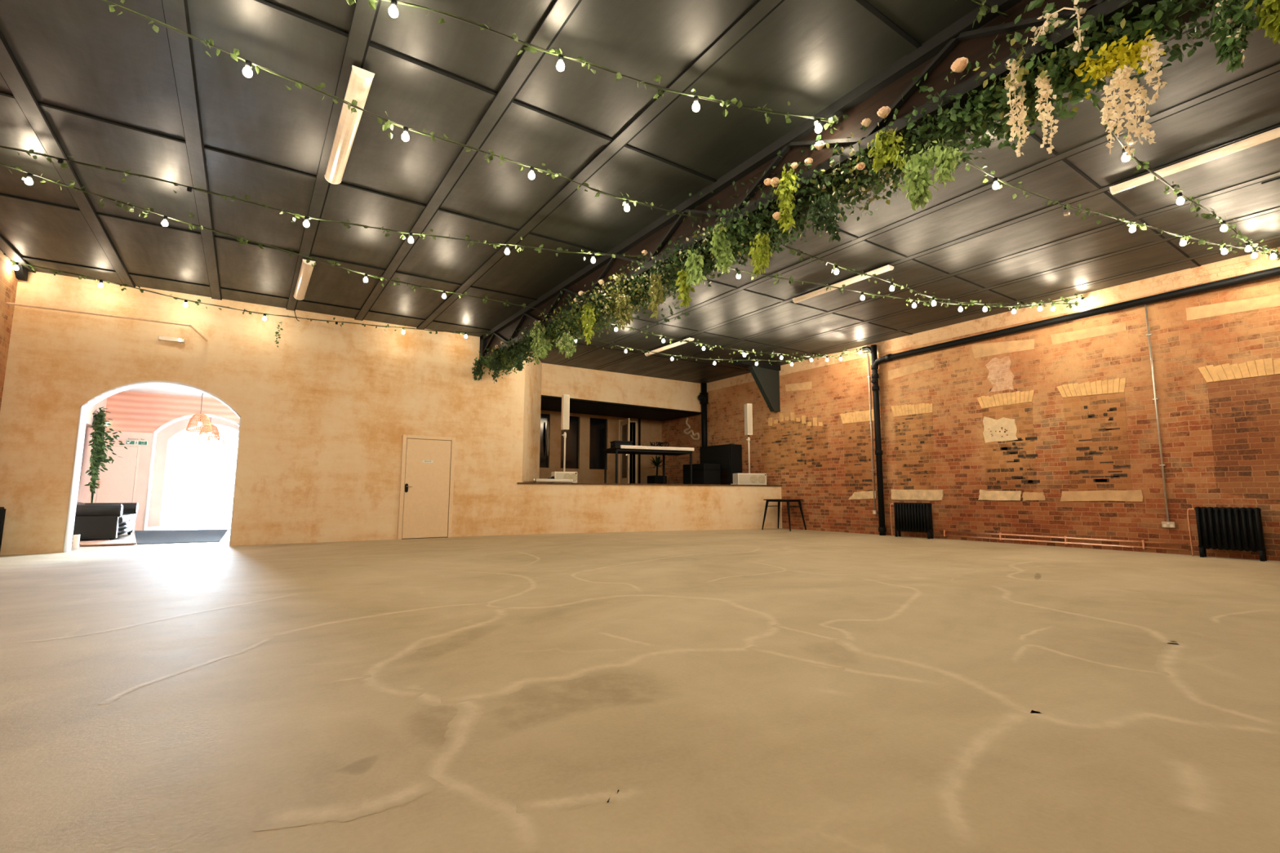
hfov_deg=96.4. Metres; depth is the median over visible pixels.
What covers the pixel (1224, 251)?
string light
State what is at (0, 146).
string light
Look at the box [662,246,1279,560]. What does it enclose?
wall
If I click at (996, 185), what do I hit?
string light
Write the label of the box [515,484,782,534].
wall
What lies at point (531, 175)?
string light
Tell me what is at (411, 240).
string light
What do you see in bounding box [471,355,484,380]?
hanging fern
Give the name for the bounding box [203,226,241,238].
string light
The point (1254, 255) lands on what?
string light
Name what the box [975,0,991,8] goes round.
string light
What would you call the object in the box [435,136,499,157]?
string light
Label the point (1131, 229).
string light
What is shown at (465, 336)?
string light
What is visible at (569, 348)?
hanging fern
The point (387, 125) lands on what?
ivy garland
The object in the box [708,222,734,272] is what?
hanging fern
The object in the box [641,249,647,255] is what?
rose
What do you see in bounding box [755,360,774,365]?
string light
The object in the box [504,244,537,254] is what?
string light
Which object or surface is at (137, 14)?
string light
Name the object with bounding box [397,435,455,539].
door
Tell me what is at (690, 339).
ceiling light
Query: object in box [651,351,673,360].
string light
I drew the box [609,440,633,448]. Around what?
equipment case
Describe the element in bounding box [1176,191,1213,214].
string light
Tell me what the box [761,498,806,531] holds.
side table
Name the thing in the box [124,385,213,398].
ceiling
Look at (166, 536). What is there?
entrance mat
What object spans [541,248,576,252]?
string light
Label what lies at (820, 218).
hanging fern
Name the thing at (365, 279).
string light
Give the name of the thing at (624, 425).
door
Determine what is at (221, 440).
pendant lamp
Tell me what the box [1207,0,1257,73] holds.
hanging fern
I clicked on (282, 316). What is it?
string light
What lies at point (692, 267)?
hanging fern
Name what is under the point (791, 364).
string light
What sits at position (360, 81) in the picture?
ceiling light
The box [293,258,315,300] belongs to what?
ceiling light
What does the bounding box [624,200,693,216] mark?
string light
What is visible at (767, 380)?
bracket
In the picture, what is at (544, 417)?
window
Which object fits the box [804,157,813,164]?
rose
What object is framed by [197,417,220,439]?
pendant lamp
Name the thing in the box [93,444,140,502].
door
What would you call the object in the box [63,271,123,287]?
string light
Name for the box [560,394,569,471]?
speaker
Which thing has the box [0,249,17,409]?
wall
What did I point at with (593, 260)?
string light
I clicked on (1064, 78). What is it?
garland
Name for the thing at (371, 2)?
ivy garland
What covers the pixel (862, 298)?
string light
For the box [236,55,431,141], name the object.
string light
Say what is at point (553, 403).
ceiling
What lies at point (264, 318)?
string light
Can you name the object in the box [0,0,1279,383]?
ceiling
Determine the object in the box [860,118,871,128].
rose
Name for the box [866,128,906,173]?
hanging fern
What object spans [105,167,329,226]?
string light
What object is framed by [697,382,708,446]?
pipe
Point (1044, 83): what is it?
bloom
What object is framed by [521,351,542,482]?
wall
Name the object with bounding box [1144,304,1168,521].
conduit
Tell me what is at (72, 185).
ivy garland
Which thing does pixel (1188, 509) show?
pipe
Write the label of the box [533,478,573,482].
tube
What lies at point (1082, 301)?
string light
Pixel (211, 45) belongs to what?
string light
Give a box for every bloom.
[1004,54,1030,156]
[1034,70,1058,153]
[1100,64,1155,159]
[1140,34,1167,99]
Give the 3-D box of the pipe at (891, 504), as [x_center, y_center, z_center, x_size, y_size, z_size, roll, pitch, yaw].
[5.268,1.940,11.907,0.030,0.672,0.113,5,-8,-34]
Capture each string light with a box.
[0,146,26,152]
[0,163,68,186]
[13,262,29,270]
[33,152,101,168]
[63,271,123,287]
[73,186,199,226]
[102,0,201,42]
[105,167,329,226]
[136,288,200,306]
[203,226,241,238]
[204,42,230,53]
[209,304,268,320]
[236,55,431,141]
[248,240,380,282]
[282,315,327,320]
[332,221,415,243]
[332,320,385,326]
[388,0,514,39]
[390,280,455,298]
[395,326,414,333]
[426,235,502,244]
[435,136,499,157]
[462,332,490,337]
[463,294,523,306]
[503,157,555,179]
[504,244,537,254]
[518,39,617,74]
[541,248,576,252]
[558,175,622,198]
[583,253,643,262]
[592,339,631,352]
[621,74,737,111]
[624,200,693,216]
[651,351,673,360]
[659,335,690,342]
[702,343,730,350]
[728,267,754,278]
[733,349,751,356]
[741,105,828,133]
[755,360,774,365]
[780,243,862,274]
[788,348,862,361]
[790,357,817,365]
[796,280,881,300]
[866,275,910,291]
[886,296,932,307]
[912,290,940,306]
[936,302,996,311]
[943,298,986,311]
[964,160,1070,216]
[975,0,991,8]
[1011,306,1022,313]
[1019,297,1085,311]
[1070,206,1120,219]
[1111,130,1143,165]
[1124,219,1140,232]
[1146,168,1175,189]
[1146,226,1186,245]
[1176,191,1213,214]
[1216,216,1238,235]
[1221,244,1245,254]
[1240,236,1252,252]
[1251,248,1270,257]
[1257,245,1279,259]
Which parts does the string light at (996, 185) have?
bulb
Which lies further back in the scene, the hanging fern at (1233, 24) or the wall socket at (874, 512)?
the wall socket at (874, 512)
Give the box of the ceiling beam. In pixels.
[479,0,1225,368]
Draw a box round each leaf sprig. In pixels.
[1026,0,1089,53]
[1074,28,1166,98]
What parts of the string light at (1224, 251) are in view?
bulb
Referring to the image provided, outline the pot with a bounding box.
[647,475,666,484]
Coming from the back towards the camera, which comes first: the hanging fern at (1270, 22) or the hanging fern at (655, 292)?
the hanging fern at (655, 292)
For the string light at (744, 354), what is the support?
attached to the ceiling at (91, 84)
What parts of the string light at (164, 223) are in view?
bulb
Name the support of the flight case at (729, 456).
on the floor at (517, 482)
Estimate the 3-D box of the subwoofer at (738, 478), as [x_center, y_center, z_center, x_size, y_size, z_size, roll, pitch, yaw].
[2.807,1.350,14.653,0.794,0.294,0.330,2,-7,-15]
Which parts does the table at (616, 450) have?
leg, leg, leg, leg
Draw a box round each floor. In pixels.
[0,511,1279,852]
[517,482,782,486]
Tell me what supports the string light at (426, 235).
hanging from the ceiling at (91, 84)
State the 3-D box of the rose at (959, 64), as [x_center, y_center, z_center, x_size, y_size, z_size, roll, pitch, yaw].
[2.132,-2.413,3.815,0.090,0.101,0.090,1,-7,-8]
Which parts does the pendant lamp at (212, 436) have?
lamp shade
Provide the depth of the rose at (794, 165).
4.97 m
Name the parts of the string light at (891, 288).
bulb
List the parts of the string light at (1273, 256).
bulb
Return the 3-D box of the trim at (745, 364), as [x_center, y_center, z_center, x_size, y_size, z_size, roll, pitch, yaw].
[3.005,-1.556,14.651,1.400,0.126,0.300,5,-8,-34]
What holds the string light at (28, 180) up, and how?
attached to the ceiling at (91, 84)
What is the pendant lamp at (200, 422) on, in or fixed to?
hanging from the ceiling at (161, 389)
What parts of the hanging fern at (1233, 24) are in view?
stem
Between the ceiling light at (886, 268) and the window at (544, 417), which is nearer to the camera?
the ceiling light at (886, 268)
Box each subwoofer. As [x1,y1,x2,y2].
[551,471,577,483]
[733,473,766,484]
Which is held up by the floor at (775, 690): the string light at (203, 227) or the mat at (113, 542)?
the mat at (113, 542)
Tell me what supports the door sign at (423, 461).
attached to the door at (426, 489)
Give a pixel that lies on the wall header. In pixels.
(557, 380)
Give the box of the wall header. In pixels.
[541,363,701,412]
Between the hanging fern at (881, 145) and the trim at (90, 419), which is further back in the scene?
the trim at (90, 419)
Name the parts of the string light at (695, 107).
bulb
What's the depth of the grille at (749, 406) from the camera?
14.74 m
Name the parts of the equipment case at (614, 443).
case lid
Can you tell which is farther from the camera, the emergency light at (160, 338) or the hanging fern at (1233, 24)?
the emergency light at (160, 338)
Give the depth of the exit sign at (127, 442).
13.02 m
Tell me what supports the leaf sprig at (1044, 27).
attached to the garland at (1064, 78)
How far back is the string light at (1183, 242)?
6.71 m
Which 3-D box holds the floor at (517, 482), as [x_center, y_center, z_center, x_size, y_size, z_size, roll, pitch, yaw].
[-0.537,1.530,14.870,6.570,0.030,5.145,5,-8,-34]
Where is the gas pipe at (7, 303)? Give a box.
[6,302,207,341]
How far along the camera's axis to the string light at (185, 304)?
8.85 m
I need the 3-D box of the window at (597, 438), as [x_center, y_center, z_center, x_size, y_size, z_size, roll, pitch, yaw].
[-1.328,0.538,17.705,0.636,1.580,0.035,5,-8,-34]
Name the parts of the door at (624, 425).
glass pane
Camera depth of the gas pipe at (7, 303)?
8.41 m
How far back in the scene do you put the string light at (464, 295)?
8.82 m
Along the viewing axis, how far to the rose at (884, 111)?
4.26 m
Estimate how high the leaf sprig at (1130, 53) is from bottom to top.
0.261 m
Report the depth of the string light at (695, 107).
4.34 m
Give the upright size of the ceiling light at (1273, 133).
0.088 m
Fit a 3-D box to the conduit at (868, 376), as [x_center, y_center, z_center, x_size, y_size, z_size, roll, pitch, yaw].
[5.091,0.093,12.592,0.047,3.460,0.064,5,-8,-34]
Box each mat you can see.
[71,539,136,546]
[134,528,228,544]
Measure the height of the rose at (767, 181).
0.075 m
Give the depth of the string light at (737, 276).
7.54 m
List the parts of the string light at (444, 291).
bulb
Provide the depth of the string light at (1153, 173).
5.19 m
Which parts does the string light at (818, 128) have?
bulb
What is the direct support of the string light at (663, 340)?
attached to the ceiling at (91, 84)
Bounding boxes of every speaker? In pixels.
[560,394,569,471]
[744,403,752,473]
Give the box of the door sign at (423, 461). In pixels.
[422,460,433,462]
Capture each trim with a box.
[85,397,106,429]
[638,418,640,483]
[733,359,780,370]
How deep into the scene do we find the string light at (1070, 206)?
6.10 m
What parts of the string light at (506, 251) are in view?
bulb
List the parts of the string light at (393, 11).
bulb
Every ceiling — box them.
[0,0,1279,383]
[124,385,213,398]
[540,395,701,421]
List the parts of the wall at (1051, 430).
window sill, window sill, window sill, window sill, window sill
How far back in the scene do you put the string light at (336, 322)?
10.16 m
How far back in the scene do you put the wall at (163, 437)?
15.04 m
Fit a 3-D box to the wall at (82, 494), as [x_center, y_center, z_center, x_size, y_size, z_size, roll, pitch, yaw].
[-10.621,0.391,10.370,0.190,3.300,5.320,5,-8,-34]
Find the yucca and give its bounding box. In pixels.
[644,454,667,484]
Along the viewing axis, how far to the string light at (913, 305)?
8.38 m
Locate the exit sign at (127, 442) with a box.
[125,440,147,444]
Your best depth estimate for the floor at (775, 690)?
2.42 m
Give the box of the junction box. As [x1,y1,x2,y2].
[71,534,79,548]
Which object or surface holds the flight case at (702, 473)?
on the floor at (517, 482)
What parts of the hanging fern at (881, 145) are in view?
stem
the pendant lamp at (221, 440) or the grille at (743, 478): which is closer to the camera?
the grille at (743, 478)
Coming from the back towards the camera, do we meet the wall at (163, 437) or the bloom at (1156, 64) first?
the wall at (163, 437)
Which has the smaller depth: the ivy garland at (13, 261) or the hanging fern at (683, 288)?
the hanging fern at (683, 288)
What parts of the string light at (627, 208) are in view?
bulb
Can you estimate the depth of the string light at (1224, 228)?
6.20 m
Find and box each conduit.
[866,353,875,510]
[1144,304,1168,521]
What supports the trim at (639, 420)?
attached to the wall at (651, 430)
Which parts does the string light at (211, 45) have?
bulb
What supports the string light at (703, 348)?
attached to the ceiling at (91, 84)
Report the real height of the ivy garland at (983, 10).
0.476 m
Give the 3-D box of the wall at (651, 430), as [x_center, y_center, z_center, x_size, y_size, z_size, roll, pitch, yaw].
[-2.180,1.145,17.836,6.600,3.600,1.500,5,-8,-34]
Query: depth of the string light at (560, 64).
4.04 m
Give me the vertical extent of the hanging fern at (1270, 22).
0.245 m
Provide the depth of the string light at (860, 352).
12.17 m
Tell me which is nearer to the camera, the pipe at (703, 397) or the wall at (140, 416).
the wall at (140, 416)
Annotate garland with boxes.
[0,145,1087,311]
[0,162,862,359]
[8,258,869,364]
[103,0,1086,309]
[346,0,1279,260]
[475,0,1266,378]
[971,0,1279,256]
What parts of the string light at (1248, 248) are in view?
bulb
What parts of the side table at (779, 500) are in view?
leg, leg, leg, leg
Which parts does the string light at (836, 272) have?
bulb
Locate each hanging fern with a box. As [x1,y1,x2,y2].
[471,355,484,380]
[488,346,502,382]
[513,352,524,371]
[529,320,553,365]
[555,330,577,358]
[580,302,599,345]
[614,293,633,329]
[648,273,668,319]
[675,268,694,307]
[681,248,706,286]
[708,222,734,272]
[747,232,772,276]
[772,165,799,235]
[807,192,840,242]
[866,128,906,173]
[895,137,962,210]
[933,145,959,181]
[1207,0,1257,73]
[1243,0,1279,44]
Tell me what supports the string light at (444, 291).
attached to the ceiling at (91, 84)
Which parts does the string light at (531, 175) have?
bulb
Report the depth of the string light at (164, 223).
6.18 m
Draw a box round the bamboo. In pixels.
[84,407,127,502]
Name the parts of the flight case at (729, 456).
panel, panel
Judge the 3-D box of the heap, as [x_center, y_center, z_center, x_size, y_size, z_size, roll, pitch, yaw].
[0.394,0.480,14.646,0.872,0.178,0.313,3,-7,-24]
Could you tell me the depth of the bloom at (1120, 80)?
3.14 m
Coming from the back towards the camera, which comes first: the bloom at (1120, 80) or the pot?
the pot
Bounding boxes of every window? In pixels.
[539,413,549,467]
[560,416,578,468]
[589,417,606,469]
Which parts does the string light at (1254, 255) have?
bulb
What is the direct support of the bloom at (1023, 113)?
hanging from the garland at (1064, 78)
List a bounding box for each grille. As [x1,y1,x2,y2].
[555,472,576,481]
[563,395,568,428]
[738,474,765,484]
[747,404,752,434]
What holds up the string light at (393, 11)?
hanging from the ceiling at (91, 84)
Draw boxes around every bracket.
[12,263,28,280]
[747,365,780,412]
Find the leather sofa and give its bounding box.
[72,502,137,540]
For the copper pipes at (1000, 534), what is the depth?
9.43 m
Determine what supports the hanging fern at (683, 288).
hanging from the garland at (1064, 78)
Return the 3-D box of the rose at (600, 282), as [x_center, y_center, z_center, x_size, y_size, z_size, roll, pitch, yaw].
[-0.522,-1.940,7.694,0.085,0.082,0.079,0,-7,-2]
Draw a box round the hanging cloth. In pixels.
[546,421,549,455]
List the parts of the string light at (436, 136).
bulb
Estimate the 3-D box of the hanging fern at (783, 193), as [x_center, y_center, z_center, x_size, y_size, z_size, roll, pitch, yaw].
[1.316,-1.983,5.064,0.214,0.631,0.270,5,-8,-34]
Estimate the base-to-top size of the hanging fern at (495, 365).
0.733 m
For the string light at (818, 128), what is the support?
hanging from the ceiling at (91, 84)
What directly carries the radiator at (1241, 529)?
on the floor at (775, 690)
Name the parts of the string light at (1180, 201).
bulb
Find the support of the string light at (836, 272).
hanging from the ceiling at (91, 84)
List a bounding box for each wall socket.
[872,510,877,514]
[1161,521,1176,528]
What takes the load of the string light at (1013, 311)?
hanging from the wall at (1051, 430)
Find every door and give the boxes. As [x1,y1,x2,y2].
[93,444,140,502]
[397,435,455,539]
[617,417,636,483]
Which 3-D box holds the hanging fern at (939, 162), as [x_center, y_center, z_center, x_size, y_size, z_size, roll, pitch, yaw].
[2.093,-1.795,3.929,0.149,0.242,0.166,5,-8,-34]
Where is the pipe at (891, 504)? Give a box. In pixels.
[889,503,893,536]
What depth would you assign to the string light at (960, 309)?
8.65 m
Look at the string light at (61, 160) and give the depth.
5.32 m
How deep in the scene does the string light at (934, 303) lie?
7.77 m
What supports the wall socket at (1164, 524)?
attached to the wall at (1051, 430)
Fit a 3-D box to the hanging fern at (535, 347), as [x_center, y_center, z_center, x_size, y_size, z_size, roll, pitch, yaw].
[-1.623,-1.374,9.404,0.350,0.753,0.435,5,-8,-34]
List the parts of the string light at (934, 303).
bulb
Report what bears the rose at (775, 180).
attached to the garland at (1064, 78)
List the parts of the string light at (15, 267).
bulb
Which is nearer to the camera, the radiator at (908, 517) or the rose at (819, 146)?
the rose at (819, 146)
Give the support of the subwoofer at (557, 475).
on the floor at (517, 482)
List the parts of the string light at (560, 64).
bulb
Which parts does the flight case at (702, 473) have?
lid trim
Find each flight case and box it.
[682,463,720,484]
[699,444,742,484]
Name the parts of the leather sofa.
armrest, armrest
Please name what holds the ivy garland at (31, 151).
attached to the string light at (541, 248)
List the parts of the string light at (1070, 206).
bulb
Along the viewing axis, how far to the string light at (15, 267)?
7.88 m
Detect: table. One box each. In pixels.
[603,446,693,484]
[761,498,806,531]
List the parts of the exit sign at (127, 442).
green panel, green panel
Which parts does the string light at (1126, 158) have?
bulb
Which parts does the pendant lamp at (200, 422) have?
lamp shade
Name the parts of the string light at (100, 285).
bulb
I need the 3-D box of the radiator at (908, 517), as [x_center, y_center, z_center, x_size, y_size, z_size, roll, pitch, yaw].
[5.482,1.880,11.494,0.160,0.695,0.739,5,-8,-34]
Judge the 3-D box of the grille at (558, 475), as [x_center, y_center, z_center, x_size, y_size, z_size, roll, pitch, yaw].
[-1.636,1.126,12.676,0.460,0.191,0.008,3,-7,-22]
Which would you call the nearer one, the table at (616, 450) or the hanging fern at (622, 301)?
the hanging fern at (622, 301)
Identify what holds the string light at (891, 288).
hanging from the ceiling at (91, 84)
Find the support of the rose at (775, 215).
attached to the garland at (1064, 78)
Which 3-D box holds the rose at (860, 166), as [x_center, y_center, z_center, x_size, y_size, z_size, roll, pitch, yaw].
[1.706,-2.008,4.415,0.056,0.062,0.053,4,-8,-28]
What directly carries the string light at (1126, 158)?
attached to the ceiling at (91, 84)
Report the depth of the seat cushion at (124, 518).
10.57 m
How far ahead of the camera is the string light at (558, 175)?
5.47 m
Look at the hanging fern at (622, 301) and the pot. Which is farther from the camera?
the pot
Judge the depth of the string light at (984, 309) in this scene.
8.24 m
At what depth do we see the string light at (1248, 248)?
6.71 m
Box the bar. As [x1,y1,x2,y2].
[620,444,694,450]
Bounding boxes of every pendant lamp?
[186,391,212,432]
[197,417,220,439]
[205,432,225,446]
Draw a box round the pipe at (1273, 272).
[862,266,1279,535]
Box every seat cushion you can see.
[119,515,129,523]
[122,513,136,521]
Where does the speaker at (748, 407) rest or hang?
on the subwoofer at (738, 478)
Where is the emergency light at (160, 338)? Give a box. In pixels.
[158,335,185,342]
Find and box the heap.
[642,441,669,446]
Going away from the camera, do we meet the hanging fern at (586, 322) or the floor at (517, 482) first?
the hanging fern at (586, 322)
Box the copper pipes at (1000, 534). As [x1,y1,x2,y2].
[939,529,1188,551]
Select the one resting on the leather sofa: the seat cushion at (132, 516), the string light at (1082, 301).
the seat cushion at (132, 516)
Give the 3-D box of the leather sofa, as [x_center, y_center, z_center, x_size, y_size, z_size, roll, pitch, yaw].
[-10.208,1.760,10.722,0.985,0.665,2.140,5,-8,-34]
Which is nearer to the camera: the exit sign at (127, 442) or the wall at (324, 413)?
the wall at (324, 413)
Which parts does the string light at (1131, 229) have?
bulb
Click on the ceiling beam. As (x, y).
(935, 56)
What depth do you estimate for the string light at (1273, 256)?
7.40 m
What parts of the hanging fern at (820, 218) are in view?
stem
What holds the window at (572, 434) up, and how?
in the wall at (651, 430)
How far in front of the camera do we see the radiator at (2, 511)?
7.73 m
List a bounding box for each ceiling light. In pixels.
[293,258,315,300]
[324,65,374,184]
[644,337,693,355]
[792,264,893,302]
[1109,125,1279,194]
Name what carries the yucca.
on the floor at (517, 482)
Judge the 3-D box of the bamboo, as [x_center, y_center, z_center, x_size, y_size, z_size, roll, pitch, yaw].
[-11.190,0.907,11.941,0.647,2.639,0.998,5,-8,-34]
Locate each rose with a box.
[598,279,604,284]
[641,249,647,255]
[764,177,771,186]
[770,177,779,186]
[772,211,781,220]
[790,161,798,170]
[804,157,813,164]
[813,140,825,151]
[856,162,865,169]
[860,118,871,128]
[876,106,890,119]
[950,57,968,73]
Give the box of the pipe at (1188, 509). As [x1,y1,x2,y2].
[1186,508,1194,555]
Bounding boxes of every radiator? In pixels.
[0,506,5,551]
[893,502,933,538]
[1194,506,1266,561]
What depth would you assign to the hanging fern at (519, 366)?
9.96 m
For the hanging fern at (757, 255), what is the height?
0.388 m
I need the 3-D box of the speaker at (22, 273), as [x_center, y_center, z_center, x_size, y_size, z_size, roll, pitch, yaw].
[-8.742,-2.172,8.070,0.090,0.140,0.299,5,-8,-34]
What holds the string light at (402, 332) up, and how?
attached to the wall at (324, 413)
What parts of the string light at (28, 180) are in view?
bulb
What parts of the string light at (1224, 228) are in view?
bulb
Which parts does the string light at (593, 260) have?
bulb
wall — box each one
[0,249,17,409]
[0,271,524,555]
[76,426,94,502]
[87,391,239,530]
[146,417,239,525]
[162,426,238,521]
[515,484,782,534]
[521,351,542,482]
[539,409,662,484]
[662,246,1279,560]
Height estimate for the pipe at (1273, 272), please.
4.125 m
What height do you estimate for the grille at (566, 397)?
0.756 m
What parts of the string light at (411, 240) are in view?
bulb, bulb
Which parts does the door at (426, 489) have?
handle plate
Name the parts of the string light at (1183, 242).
bulb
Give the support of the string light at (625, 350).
attached to the ceiling at (91, 84)

